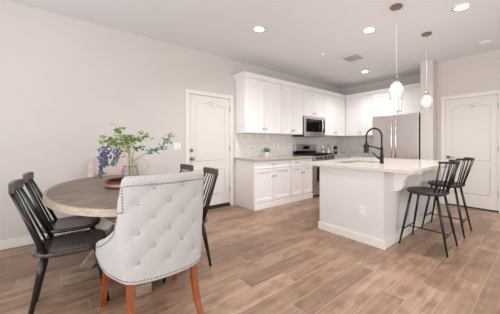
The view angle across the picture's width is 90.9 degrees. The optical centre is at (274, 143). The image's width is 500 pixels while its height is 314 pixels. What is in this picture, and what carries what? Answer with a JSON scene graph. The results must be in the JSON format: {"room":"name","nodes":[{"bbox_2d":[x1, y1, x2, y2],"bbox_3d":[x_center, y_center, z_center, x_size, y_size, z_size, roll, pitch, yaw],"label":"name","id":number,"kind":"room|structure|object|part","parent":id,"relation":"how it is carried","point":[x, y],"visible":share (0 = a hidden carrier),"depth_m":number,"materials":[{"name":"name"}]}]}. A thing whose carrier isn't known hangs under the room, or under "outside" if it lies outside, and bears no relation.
{"room":"kitchen dining room","nodes":[
{"label":"kitchen dining room","id":0,"kind":"room"},
{"bbox_2d":[0,0,341,240],"bbox_3d":[-1.393,-0.209,4.323,9.180,2.800,0.150,0,0,-42],"label":"wall","id":1,"kind":"structure","parent":0,"point":[64,80],"depth_m":3.21,"materials":[{"name":"paint"}]},
{"bbox_2d":[0,221,114,249],"bbox_3d":[-3.079,1.138,2.707,4.212,0.104,0.015,0,0,-42],"label":"baseboard","id":2,"kind":"structure","parent":1,"relation":"attached to","point":[26,240],"depth_m":2.85,"materials":[{"name":"paint"}]},
{"bbox_2d":[174,143,180,149],"bbox_3d":[-1.606,0.051,4.025,0.116,0.120,0.010,0,0,-42],"label":"light switch","id":3,"kind":"object","parent":1,"relation":"attached to","point":[177,146],"visible":1,"depth_m":4.03,"materials":[{"name":"white plastic"}]},
{"bbox_2d":[185,89,232,209],"bbox_3d":[-1.186,0.137,4.451,0.932,2.106,0.176,0,0,-42],"label":"door","id":4,"kind":"structure","parent":1,"relation":"in","point":[208,115],"depth_m":4.45,"materials":[{"name":"paint"}]},
{"bbox_3d":[-1.479,0.137,4.128,0.064,2.106,0.024,0,0,-42],"label":"casing","id":5,"kind":"part","parent":4,"relation":"part of","materials":[{"name":"paint"}]},
{"bbox_3d":[-1.171,-0.219,4.435,0.488,0.960,0.004,0,0,-42],"label":"raised panel","id":6,"kind":"part","parent":4,"relation":"part of","materials":[{"name":"paint"}]},
{"bbox_3d":[-1.156,-0.883,4.418,0.888,0.066,0.024,0,0,-42],"label":"casing","id":7,"kind":"part","parent":4,"relation":"part of","materials":[{"name":"paint"}]},
{"bbox_3d":[-1.172,-0.219,4.436,0.587,1.061,0.022,0,0,-42],"label":"panel moulding","id":8,"kind":"part","parent":4,"relation":"part of","materials":[{"name":"paint"}]},
{"bbox_3d":[-1.172,0.691,4.436,0.594,0.482,0.022,0,0,-42],"label":"panel moulding","id":9,"kind":"part","parent":4,"relation":"part of","materials":[{"name":"paint"}]},
{"bbox_3d":[-1.171,0.691,4.435,0.488,0.370,0.004,0,0,-42],"label":"raised panel","id":10,"kind":"part","parent":4,"relation":"part of","materials":[{"name":"paint"}]},
{"bbox_3d":[-0.832,0.137,4.707,0.064,2.106,0.024,0,0,-42],"label":"casing","id":11,"kind":"part","parent":4,"relation":"part of","materials":[{"name":"paint"}]},
{"bbox_2d":[235,77,280,133],"bbox_3d":[-0.311,-0.712,4.928,0.900,1.035,0.370,0,0,-42],"label":"upper cabinet","id":12,"kind":"object","parent":1,"relation":"attached to","point":[257,102],"visible":1,"depth_m":4.74,"materials":[{"name":"paint"}]},
{"bbox_3d":[-0.381,-0.707,4.671,0.440,1.011,0.020,0,0,-42],"label":"door","id":13,"kind":"part","parent":12,"relation":"part of","materials":[{"name":"paint"}]},
{"bbox_3d":[-0.048,-0.707,4.968,0.440,1.011,0.020,0,0,-42],"label":"door","id":14,"kind":"part","parent":12,"relation":"part of","materials":[{"name":"paint"}]},
{"bbox_2d":[233,71,419,98],"bbox_3d":[1.364,-1.271,5.093,3.734,0.082,2.367,0,0,-42],"label":"trim","id":15,"kind":"structure","parent":12,"relation":"attached to","point":[244,73],"depth_m":5.52,"materials":[{"name":"paint"}]},
{"bbox_2d":[235,133,341,156],"bbox_3d":[0.593,0.041,5.990,3.694,0.468,0.008,0,0,-42],"label":"backsplash","id":16,"kind":"structure","parent":1,"relation":"attached to","point":[246,145],"depth_m":5.46,"materials":[{"name":"tile"}]},
{"bbox_2d":[274,85,302,134],"bbox_3d":[0.281,-0.712,5.456,0.682,1.035,0.370,0,0,-42],"label":"upper cabinet","id":17,"kind":"object","parent":1,"relation":"attached to","point":[291,97],"visible":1,"depth_m":5.32,"materials":[{"name":"paint"}]},
{"bbox_3d":[0.251,-0.707,5.235,0.330,1.011,0.020,0,0,-42],"label":"door","id":18,"kind":"part","parent":17,"relation":"part of","materials":[{"name":"paint"}]},
{"bbox_3d":[0.503,-0.707,5.460,0.330,1.011,0.020,0,0,-42],"label":"door","id":19,"kind":"part","parent":17,"relation":"part of","materials":[{"name":"paint"}]},
{"bbox_2d":[302,89,323,117],"bbox_3d":[0.826,-0.926,5.943,0.776,0.605,0.370,0,0,-42],"label":"upper cabinet","id":20,"kind":"object","parent":1,"relation":"attached to","point":[313,102],"visible":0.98,"depth_m":5.81,"materials":[{"name":"paint"}]},
{"bbox_3d":[0.779,-0.921,5.707,0.378,0.581,0.020,0,0,-42],"label":"door","id":21,"kind":"part","parent":20,"relation":"part of","materials":[{"name":"paint"}]},
{"bbox_2d":[293,116,324,136],"bbox_3d":[0.852,-0.388,5.912,0.770,0.467,0.440,0,0,-42],"label":"microwave","id":22,"kind":"object","parent":20,"relation":"attached to","point":[312,126],"visible":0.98,"depth_m":5.75,"materials":[{"name":"metal"}]},
{"bbox_3d":[0.901,-0.412,5.763,0.645,0.417,0.025,0,0,-42],"label":"door","id":23,"kind":"part","parent":22,"relation":"part of","materials":[{"name":"metal"}]},
{"bbox_3d":[1.066,-0.921,5.963,0.378,0.581,0.020,0,0,-42],"label":"door","id":24,"kind":"part","parent":20,"relation":"part of","materials":[{"name":"paint"}]},
{"bbox_2d":[324,94,344,135],"bbox_3d":[1.476,-0.712,6.524,0.964,1.035,0.370,0,0,-42],"label":"upper cabinet","id":25,"kind":"object","parent":1,"relation":"attached to","point":[334,107],"visible":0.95,"depth_m":6.38,"materials":[{"name":"paint"}]},
{"bbox_3d":[1.395,-0.707,6.256,0.472,1.011,0.020,0,0,-42],"label":"door","id":26,"kind":"part","parent":25,"relation":"part of","materials":[{"name":"paint"}]},
{"bbox_3d":[1.751,-0.707,6.575,0.472,1.011,0.020,0,0,-42],"label":"door","id":27,"kind":"part","parent":25,"relation":"part of","materials":[{"name":"paint"}]},
{"bbox_2d":[0,196,499,313],"bbox_3d":[0.947,1.241,1.702,9.180,0.100,7.178,0,0,-42],"label":"floor","id":28,"kind":"structure","parent":0,"point":[277,259],"depth_m":2.22,"materials":[{"name":"brown wood"}]},
{"bbox_2d":[8,179,109,313],"bbox_3d":[-1.565,0.725,1.812,0.550,0.934,0.452,0,0,-38],"label":"dining chair","id":29,"kind":"object","parent":28,"relation":"on","point":[75,242],"visible":0.91,"depth_m":1.74,"materials":[{"name":"black wood"}]},
{"bbox_3d":[-1.764,0.288,1.657,0.046,0.061,0.300,0,0,-38],"label":"rail","id":30,"kind":"part","parent":29,"relation":"part of","materials":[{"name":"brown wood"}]},
{"bbox_3d":[-1.577,0.974,1.622,0.039,0.436,0.107,0,0,29],"label":"leg","id":31,"kind":"part","parent":29,"relation":"part of","materials":[{"name":"black paint"}]},
{"bbox_3d":[-1.751,0.974,1.847,0.107,0.436,0.039,0,0,-15],"label":"leg","id":32,"kind":"part","parent":29,"relation":"part of","materials":[{"name":"black paint"}]},
{"bbox_3d":[-1.526,0.747,1.841,0.430,0.036,0.452,0,0,-38],"label":"seat","id":33,"kind":"part","parent":29,"relation":"part of","materials":[{"name":"black wood"}]},
{"bbox_3d":[-1.301,0.974,1.835,0.107,0.436,0.039,0,0,-15],"label":"leg","id":34,"kind":"part","parent":29,"relation":"part of","materials":[{"name":"black paint"}]},
{"bbox_2d":[22,172,100,237],"bbox_3d":[-1.926,0.725,2.253,0.550,0.934,0.452,0,0,-38],"label":"dining chair","id":35,"kind":"object","parent":28,"relation":"on","point":[72,223],"visible":0.66,"depth_m":2.20,"materials":[{"name":"black paint"}]},
{"bbox_3d":[-2.126,0.288,2.098,0.046,0.061,0.300,0,0,-38],"label":"rail","id":36,"kind":"part","parent":35,"relation":"part of","materials":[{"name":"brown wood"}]},
{"bbox_3d":[-1.888,0.747,2.283,0.430,0.036,0.452,0,0,-38],"label":"seat","id":37,"kind":"part","parent":35,"relation":"part of","materials":[{"name":"black wood"}]},
{"bbox_2d":[43,174,151,296],"bbox_3d":[-1.514,0.809,2.469,1.204,0.762,2.144,0,0,-42],"label":"dining table","id":38,"kind":"object","parent":28,"relation":"on","point":[89,196],"visible":0.47,"depth_m":2.04,"materials":[{"name":"brown wood"}]},
{"bbox_2d":[104,177,123,188],"bbox_3d":[-1.467,0.394,2.484,0.439,0.068,0.439,0,0,-42],"label":"tray","id":39,"kind":"object","parent":38,"relation":"on","point":[113,183],"visible":0.34,"depth_m":2.29,"materials":[{"name":"brown wood"}]},
{"bbox_3d":[-1.463,0.320,2.474,0.164,0.190,0.164,0,0,-42],"label":"flower vase","id":40,"kind":"object","parent":39,"relation":"in","visible":0},
{"bbox_2d":[95,123,174,178],"bbox_3d":[-1.407,0.099,2.522,0.736,0.586,0.276,0,0,-42],"label":"flower arrangement","id":41,"kind":"object","parent":40,"relation":"in","point":[102,154],"visible":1,"depth_m":2.41,"materials":[{"name":"green plant"}]},
{"bbox_2d":[87,157,127,250],"bbox_3d":[-2.052,0.692,3.125,0.630,1.010,0.663,0,0,-42],"label":"tufted chair","id":42,"kind":"object","parent":28,"relation":"on","point":[121,168],"visible":0.18,"depth_m":3.31,"materials":[{"name":"fabric"}]},
{"bbox_2d":[95,171,203,313],"bbox_3d":[-0.855,0.692,1.726,0.630,1.010,0.663,0,0,-42],"label":"tufted chair","id":43,"kind":"object","parent":28,"relation":"on","point":[157,233],"visible":1,"depth_m":1.46,"materials":[{"name":"beige fabric"}]},
{"bbox_3d":[-1.217,0.990,1.759,0.135,0.408,0.041,0,0,44],"label":"leg","id":44,"kind":"part","parent":43,"relation":"part of","materials":[{"name":"brown wood"}]},
{"bbox_3d":[-0.829,1.000,1.397,0.051,0.394,0.139,0,0,-27],"label":"leg","id":45,"kind":"part","parent":43,"relation":"part of","materials":[{"name":"brown wood"}]},
{"bbox_3d":[-0.826,0.772,1.694,0.630,0.056,0.562,0,0,-42],"label":"nailhead trim","id":46,"kind":"part","parent":43,"relation":"part of","materials":[{"name":"grey metal"}]},
{"bbox_3d":[-0.810,0.474,1.676,0.629,0.480,0.529,0,0,-42],"label":"nailhead trim","id":47,"kind":"part","parent":43,"relation":"part of","materials":[{"name":"grey metal"}]},
{"bbox_3d":[-0.531,1.000,1.663,0.139,0.394,0.051,0,0,34],"label":"leg","id":48,"kind":"part","parent":43,"relation":"part of","materials":[{"name":"brown wood"}]},
{"bbox_2d":[179,164,193,172],"bbox_3d":[-1.237,0.725,2.788,0.452,0.934,0.550,0,0,44],"label":"dining chair","id":49,"kind":"object","parent":28,"relation":"on","point":[187,167],"visible":0.12,"depth_m":2.98,"materials":[{"name":"black paint"}]},
{"bbox_2d":[163,167,217,282],"bbox_3d":[-0.853,0.725,2.388,0.550,0.934,0.452,0,0,-41],"label":"dining chair","id":50,"kind":"object","parent":28,"relation":"on","point":[207,170],"visible":0.37,"depth_m":2.41,"materials":[{"name":"black paint"}]},
{"bbox_3d":[-0.665,0.974,2.361,0.107,0.436,0.039,0,0,-18],"label":"leg","id":51,"kind":"part","parent":50,"relation":"part of","materials":[{"name":"black paint"}]},
{"bbox_3d":[-0.662,0.288,2.552,0.046,0.061,0.300,0,0,-41],"label":"rail","id":52,"kind":"part","parent":50,"relation":"part of","materials":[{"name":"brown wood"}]},
{"bbox_2d":[235,159,290,210],"bbox_3d":[-0.218,0.754,4.818,0.923,0.871,0.654,0,0,-42],"label":"base cabinet","id":53,"kind":"object","parent":28,"relation":"on","point":[259,185],"visible":1,"depth_m":4.55,"materials":[{"name":"paint"}]},
{"bbox_3d":[-0.201,0.769,4.456,0.450,0.600,0.020,0,0,-42],"label":"door","id":54,"kind":"part","parent":53,"relation":"part of","materials":[{"name":"paint"}]},
{"bbox_3d":[-0.030,0.396,4.609,0.907,0.135,0.020,0,0,-42],"label":"drawer","id":55,"kind":"part","parent":53,"relation":"part of","materials":[{"name":"paint"}]},
{"bbox_2d":[234,155,313,160],"bbox_3d":[0.022,0.297,5.045,1.628,0.040,0.657,0,0,-42],"label":"countertop","id":56,"kind":"structure","parent":53,"relation":"on","point":[280,157],"depth_m":4.76,"materials":[{"name":"beige stone"}]},
{"bbox_3d":[-0.185,0.270,4.982,0.300,0.014,0.150,0,0,-42],"label":"marble board","id":57,"kind":"object","parent":56,"relation":"on","visible":0},
{"bbox_2d":[262,147,269,155],"bbox_3d":[-0.165,0.169,5.009,0.181,0.186,0.190,0,0,19],"label":"potted plant","id":58,"kind":"object","parent":57,"relation":"on","point":[266,150],"visible":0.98,"depth_m":4.99,"materials":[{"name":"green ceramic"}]},
{"bbox_3d":[0.140,0.769,4.761,0.450,0.600,0.020,0,0,-42],"label":"door","id":59,"kind":"part","parent":53,"relation":"part of","materials":[{"name":"paint"}]},
{"bbox_2d":[290,158,312,201],"bbox_3d":[0.382,0.754,5.353,0.680,0.871,0.654,0,0,-42],"label":"base cabinet","id":60,"kind":"object","parent":28,"relation":"on","point":[301,175],"visible":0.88,"depth_m":5.12,"materials":[{"name":"paint"}]},
{"bbox_3d":[0.444,0.396,5.032,0.328,0.135,0.020,0,0,-42],"label":"drawer","id":61,"kind":"part","parent":60,"relation":"part of","materials":[{"name":"paint"}]},
{"bbox_3d":[0.444,0.769,5.032,0.328,0.600,0.020,0,0,-42],"label":"door","id":62,"kind":"part","parent":60,"relation":"part of","materials":[{"name":"paint"}]},
{"bbox_3d":[0.694,0.396,5.255,0.328,0.135,0.020,0,0,-42],"label":"drawer","id":63,"kind":"part","parent":60,"relation":"part of","materials":[{"name":"paint"}]},
{"bbox_3d":[0.694,0.769,5.255,0.328,0.600,0.020,0,0,-42],"label":"door","id":64,"kind":"part","parent":60,"relation":"part of","materials":[{"name":"paint"}]},
{"bbox_2d":[293,144,334,196],"bbox_3d":[0.952,0.608,5.819,0.782,1.164,0.707,0,0,-42],"label":"range","id":65,"kind":"object","parent":28,"relation":"on","point":[298,149],"visible":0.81,"depth_m":5.61,"materials":[{"name":"metal"}]},
{"bbox_3d":[1.137,1.051,5.613,0.774,0.180,0.028,0,0,-42],"label":"drawer","id":66,"kind":"part","parent":65,"relation":"part of","materials":[{"name":"metal"}]},
{"bbox_2d":[301,154,332,155],"bbox_3d":[0.948,0.278,5.824,0.782,0.014,0.534,0,0,-42],"label":"cooktop","id":67,"kind":"object","parent":65,"relation":"in","point":[301,154],"depth_m":5.57,"materials":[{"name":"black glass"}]},
{"bbox_3d":[1.137,0.668,5.613,0.774,0.575,0.028,0,0,-42],"label":"oven door","id":68,"kind":"part","parent":65,"relation":"part of","materials":[{"name":"metal"}]},
{"bbox_3d":[1.137,0.331,5.612,0.782,0.090,0.030,0,0,-42],"label":"control panel","id":69,"kind":"part","parent":65,"relation":"part of","materials":[{"name":"metal"}]},
{"bbox_2d":[335,156,348,158],"bbox_3d":[1.474,0.754,6.329,0.665,0.871,0.654,0,0,-42],"label":"base cabinet","id":70,"kind":"object","parent":28,"relation":"on","point":[336,157],"visible":0.09,"depth_m":6.13,"materials":[{"name":"paint"}]},
{"bbox_2d":[350,156,371,157],"bbox_3d":[2.371,0.754,6.266,0.654,0.871,0.700,0,0,-42],"label":"base cabinet","id":71,"kind":"object","parent":28,"relation":"on","point":[350,156],"visible":0.06,"depth_m":6.14,"materials":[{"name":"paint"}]},
{"bbox_2d":[333,153,373,156],"bbox_3d":[1.932,0.297,6.291,1.295,0.040,1.342,0,0,-42],"label":"countertop","id":72,"kind":"structure","parent":71,"relation":"on","point":[338,154],"depth_m":6.13,"materials":[{"name":"beige stone"}]},
{"bbox_2d":[318,166,448,249],"bbox_3d":[1.705,0.754,3.604,1.896,0.871,1.195,0,0,-42],"label":"kitchen island","id":73,"kind":"object","parent":28,"relation":"on","point":[363,206],"visible":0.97,"depth_m":3.04,"materials":[{"name":"paint"}]},
{"bbox_2d":[359,205,365,215],"bbox_3d":[1.048,0.806,2.936,0.006,0.114,0.080,0,0,-42],"label":"outlet","id":74,"kind":"object","parent":73,"relation":"attached to","point":[362,208],"depth_m":2.93,"materials":[{"name":"white plastic"}]},
{"bbox_3d":[1.617,1.141,3.703,1.896,0.097,0.929,0,0,-42],"label":"baseboard","id":75,"kind":"part","parent":73,"relation":"part of","materials":[{"name":"paint"}]},
{"bbox_2d":[302,157,453,173],"bbox_3d":[1.641,0.297,3.721,1.995,0.040,1.505,0,0,-42],"label":"island countertop","id":76,"kind":"structure","parent":73,"relation":"on","point":[393,165],"depth_m":3.19,"materials":[{"name":"white stone"}]},
{"bbox_2d":[338,160,379,163],"bbox_3d":[1.256,0.295,3.668,0.716,0.033,0.436,0,0,-42],"label":"sink","id":77,"kind":"object","parent":76,"relation":"in","point":[352,161],"visible":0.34,"depth_m":3.90,"materials":[{"name":"metal"}]},
{"bbox_2d":[363,127,383,163],"bbox_3d":[1.387,0.026,3.446,0.080,0.501,0.293,0,0,-42],"label":"faucet","id":78,"kind":"object","parent":76,"relation":"on","point":[366,146],"visible":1,"depth_m":3.41,"materials":[{"name":"black metal"}]},
{"bbox_3d":[1.391,-0.086,3.443,0.015,0.261,0.240,0,0,-42],"label":"spout","id":79,"kind":"part","parent":78,"relation":"part of","materials":[{"name":"black metal"}]},
{"bbox_2d":[374,113,419,158],"bbox_3d":[2.842,0.295,5.474,0.948,1.789,0.930,0,0,-42],"label":"refrigerator","id":80,"kind":"object","parent":28,"relation":"on","point":[401,133],"visible":0.52,"depth_m":5.13,"materials":[{"name":"metal"}]},
{"bbox_3d":[2.411,-0.064,5.400,0.070,1.070,0.461,0,0,-42],"label":"door","id":81,"kind":"part","parent":80,"relation":"part of","materials":[{"name":"metal"}]},
{"bbox_3d":[2.487,-0.059,5.217,0.077,0.879,0.028,0,0,-42],"label":"handle","id":82,"kind":"part","parent":80,"relation":"part of","materials":[{"name":"metal"}]},
{"bbox_3d":[2.547,-0.059,5.150,0.077,0.879,0.028,0,0,-42],"label":"handle","id":83,"kind":"part","parent":80,"relation":"part of","materials":[{"name":"metal"}]},
{"bbox_3d":[2.721,-0.064,5.053,0.070,1.070,0.461,0,0,-42],"label":"door","id":84,"kind":"part","parent":80,"relation":"part of","materials":[{"name":"metal"}]},
{"bbox_2d":[399,160,460,256],"bbox_3d":[1.813,0.692,2.849,0.455,0.999,0.558,0,0,-42],"label":"bar stool","id":85,"kind":"object","parent":28,"relation":"on","point":[426,191],"visible":1,"depth_m":2.80,"materials":[{"name":"black wood"}]},
{"bbox_3d":[1.544,0.883,2.896,0.150,0.619,0.029,0,0,14],"label":"leg","id":86,"kind":"part","parent":85,"relation":"part of","materials":[{"name":"black paint"}]},
{"bbox_3d":[1.797,0.883,3.121,0.029,0.619,0.150,0,0,-7],"label":"leg","id":87,"kind":"part","parent":85,"relation":"part of","materials":[{"name":"black paint"}]},
{"bbox_3d":[1.792,0.564,2.873,0.430,0.036,0.420,0,0,-42],"label":"seat","id":88,"kind":"part","parent":85,"relation":"part of","materials":[{"name":"black wood"}]},
{"bbox_3d":[1.789,0.883,2.623,0.029,0.619,0.155,0,0,-9],"label":"leg","id":89,"kind":"part","parent":85,"relation":"part of","materials":[{"name":"black paint"}]},
{"bbox_3d":[1.948,0.206,2.698,0.455,0.026,0.152,0,0,-42],"label":"rail","id":90,"kind":"part","parent":85,"relation":"part of","materials":[{"name":"black paint"}]},
{"bbox_3d":[2.041,0.883,2.848,0.155,0.619,0.029,0,0,15],"label":"leg","id":91,"kind":"part","parent":85,"relation":"part of","materials":[{"name":"black paint"}]},
{"bbox_2d":[421,157,474,237],"bbox_3d":[2.388,0.692,3.362,0.455,0.999,0.558,0,0,-42],"label":"bar stool","id":92,"kind":"object","parent":28,"relation":"on","point":[457,184],"visible":0.88,"depth_m":3.32,"materials":[{"name":"black paint"}]},
{"bbox_3d":[2.119,0.883,3.409,0.150,0.619,0.029,0,0,14],"label":"leg","id":93,"kind":"part","parent":92,"relation":"part of","materials":[{"name":"black paint"}]},
{"bbox_3d":[2.371,0.883,3.634,0.029,0.619,0.150,0,0,-7],"label":"leg","id":94,"kind":"part","parent":92,"relation":"part of","materials":[{"name":"black paint"}]},
{"bbox_3d":[2.366,0.564,3.386,0.430,0.036,0.420,0,0,-42],"label":"seat","id":95,"kind":"part","parent":92,"relation":"part of","materials":[{"name":"black wood"}]},
{"bbox_3d":[2.363,0.883,3.135,0.029,0.619,0.155,0,0,-9],"label":"leg","id":96,"kind":"part","parent":92,"relation":"part of","materials":[{"name":"black paint"}]},
{"bbox_3d":[2.523,0.206,3.211,0.455,0.026,0.152,0,0,-42],"label":"rail","id":97,"kind":"part","parent":92,"relation":"part of","materials":[{"name":"black paint"}]},
{"bbox_3d":[2.615,0.883,3.361,0.155,0.619,0.029,0,0,15],"label":"leg","id":98,"kind":"part","parent":92,"relation":"part of","materials":[{"name":"black paint"}]},
{"bbox_2d":[6,0,499,88],"bbox_3d":[0.947,-1.659,1.702,9.180,0.100,7.178,0,0,-42],"label":"ceiling","id":99,"kind":"structure","parent":0,"point":[294,38],"depth_m":3.40,"materials":[{"name":"paint"}]},
{"bbox_2d":[252,26,265,32],"bbox_3d":[-0.225,-1.602,3.446,0.188,0.010,0.187,0,0,-42],"label":"recessed light","id":100,"kind":"object","parent":99,"relation":"in","point":[259,29],"visible":1,"depth_m":3.44,"materials":[{"name":"white plastic"}]},
{"bbox_2d":[339,53,365,62],"bbox_3d":[1.468,-1.601,4.609,0.360,0.013,0.360,0,0,-42],"label":"ceiling vent","id":101,"kind":"object","parent":99,"relation":"in","point":[354,57],"visible":1,"depth_m":4.61,"materials":[{"name":"white plastic"}]},
{"bbox_2d":[362,27,375,32],"bbox_3d":[1.337,-1.602,3.473,0.188,0.010,0.187,0,0,-42],"label":"recessed light","id":102,"kind":"object","parent":99,"relation":"in","point":[368,29],"visible":1,"depth_m":3.47,"materials":[{"name":"white plastic"}]},
{"bbox_2d":[390,3,402,92],"bbox_3d":[1.425,-1.065,2.876,0.165,1.087,0.165,0,0,-14],"label":"pendant lamp","id":103,"kind":"object","parent":99,"relation":"hanging from","point":[397,6],"visible":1,"depth_m":2.87,"materials":[{"name":"silver metal"}]},
{"bbox_3d":[1.425,-1.181,2.876,0.005,0.796,0.005,0,0,-42],"label":"cord","id":104,"kind":"part","parent":103,"relation":"part of","materials":[{"name":"white plastic"}]},
{"bbox_3d":[1.425,-0.645,2.876,0.060,0.111,0.060,0,0,-42],"label":"bulb","id":105,"kind":"part","parent":103,"relation":"part of","materials":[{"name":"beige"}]},
{"bbox_2d":[421,32,431,103],"bbox_3d":[2.224,-1.058,3.590,0.165,1.099,0.165,0,0,-14],"label":"pendant lamp","id":106,"kind":"object","parent":99,"relation":"hanging from","point":[425,34],"visible":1,"depth_m":3.59,"materials":[{"name":"silver metal"}]},
{"bbox_3d":[2.224,-1.175,3.590,0.005,0.808,0.005,0,0,-42],"label":"cord","id":107,"kind":"part","parent":106,"relation":"part of","materials":[{"name":"white plastic"}]},
{"bbox_2d":[452,3,471,11],"bbox_3d":[2.198,-1.602,2.888,0.188,0.010,0.187,0,0,-42],"label":"recessed light","id":108,"kind":"object","parent":99,"relation":"in","point":[463,6],"visible":1,"depth_m":2.88,"materials":[{"name":"white plastic"}]},
{"bbox_2d":[478,40,491,44],"bbox_3d":[3.352,-1.597,3.904,0.170,0.023,0.170,0,0,-42],"label":"smoke detector","id":109,"kind":"object","parent":99,"relation":"attached to","point":[486,42],"visible":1,"depth_m":3.87,"materials":[{"name":"white plastic"}]},
{"bbox_2d":[342,74,419,157],"bbox_3d":[2.815,-0.209,6.389,0.150,2.800,2.373,0,0,-42],"label":"wall","id":110,"kind":"structure","parent":0,"point":[413,79],"depth_m":6.40,"materials":[{"name":"paint"}]},
{"bbox_2d":[342,136,373,153],"bbox_3d":[2.407,0.041,6.726,0.008,0.468,1.308,0,0,-42],"label":"backsplash","id":111,"kind":"structure","parent":110,"relation":"attached to","point":[352,144],"depth_m":6.86,"materials":[{"name":"tile"}]},
{"bbox_2d":[348,95,373,135],"bbox_3d":[2.338,-0.712,6.518,0.370,1.035,0.700,0,0,-42],"label":"upper cabinet","id":112,"kind":"object","parent":110,"relation":"attached to","point":[360,109],"visible":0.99,"depth_m":6.40,"materials":[{"name":"paint"}]},
{"bbox_2d":[346,98,347,135],"bbox_3d":[1.987,-0.712,6.724,0.060,1.035,0.070,0,0,-42],"label":"trim","id":113,"kind":"structure","parent":112,"relation":"attached to","point":[346,98],"depth_m":6.70,"materials":[{"name":"paint"}]},
{"bbox_3d":[2.114,-0.707,6.551,0.020,1.011,0.340,0,0,-42],"label":"door","id":114,"kind":"part","parent":112,"relation":"part of","materials":[{"name":"paint"}]},
{"bbox_3d":[2.345,-0.707,6.292,0.020,1.011,0.340,0,0,-42],"label":"door","id":115,"kind":"part","parent":112,"relation":"part of","materials":[{"name":"paint"}]},
{"bbox_2d":[373,87,419,116],"bbox_3d":[2.987,-0.944,5.791,0.370,0.570,1.246,0,0,-42],"label":"upper cabinet","id":116,"kind":"object","parent":110,"relation":"attached to","point":[407,101],"visible":0.77,"depth_m":5.71,"materials":[{"name":"paint"}]},
{"bbox_3d":[2.673,-0.939,5.925,0.020,0.546,0.612,0,0,-42],"label":"door","id":117,"kind":"part","parent":116,"relation":"part of","materials":[{"name":"paint"}]},
{"bbox_3d":[3.086,-0.939,5.463,0.020,0.546,0.612,0,0,-42],"label":"door","id":118,"kind":"part","parent":116,"relation":"part of","materials":[{"name":"paint"}]},
{"bbox_2d":[420,60,436,179],"bbox_3d":[3.349,-0.209,5.130,1.030,2.800,0.218,0,0,-42],"label":"wall pier","id":119,"kind":"object","parent":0,"point":[428,112],"visible":0.43,"depth_m":4.79,"materials":[{"name":"paint"}]},
{"bbox_2d":[437,50,499,197],"bbox_3d":[4.776,-0.209,3.283,0.150,2.800,4.437,0,0,-42],"label":"wall","id":120,"kind":"structure","parent":0,"point":[478,72],"depth_m":4.55,"materials":[{"name":"paint"}]},
{"bbox_2d":[441,90,499,212],"bbox_3d":[3.619,0.137,4.527,0.160,2.106,0.907,0,0,-42],"label":"door","id":121,"kind":"structure","parent":120,"relation":"in","point":[470,122],"depth_m":4.45,"materials":[{"name":"paint"}]},
{"bbox_3d":[3.298,0.137,4.806,0.024,2.106,0.064,0,0,-42],"label":"casing","id":122,"kind":"part","parent":121,"relation":"part of","materials":[{"name":"paint"}]},
{"bbox_3d":[3.596,-0.219,4.506,0.004,0.960,0.463,0,0,-42],"label":"raised panel","id":123,"kind":"part","parent":121,"relation":"part of","materials":[{"name":"paint"}]},
{"bbox_3d":[3.596,0.691,4.506,0.004,0.370,0.463,0,0,-42],"label":"raised panel","id":124,"kind":"part","parent":121,"relation":"part of","materials":[{"name":"paint"}]},
{"bbox_3d":[3.579,-0.883,4.491,0.024,0.066,0.863,0,0,-42],"label":"casing","id":125,"kind":"part","parent":121,"relation":"part of","materials":[{"name":"paint"}]},
{"bbox_3d":[3.597,-0.219,4.508,0.022,1.061,0.562,0,0,-42],"label":"panel moulding","id":126,"kind":"part","parent":121,"relation":"part of","materials":[{"name":"paint"}]},
{"bbox_3d":[3.597,0.691,4.508,0.022,0.482,0.569,0,0,-42],"label":"panel moulding","id":127,"kind":"part","parent":121,"relation":"part of","materials":[{"name":"paint"}]},
{"bbox_3d":[3.860,0.137,4.177,0.024,2.106,0.064,0,0,-42],"label":"casing","id":128,"kind":"part","parent":121,"relation":"part of","materials":[{"name":"paint"}]}
]}

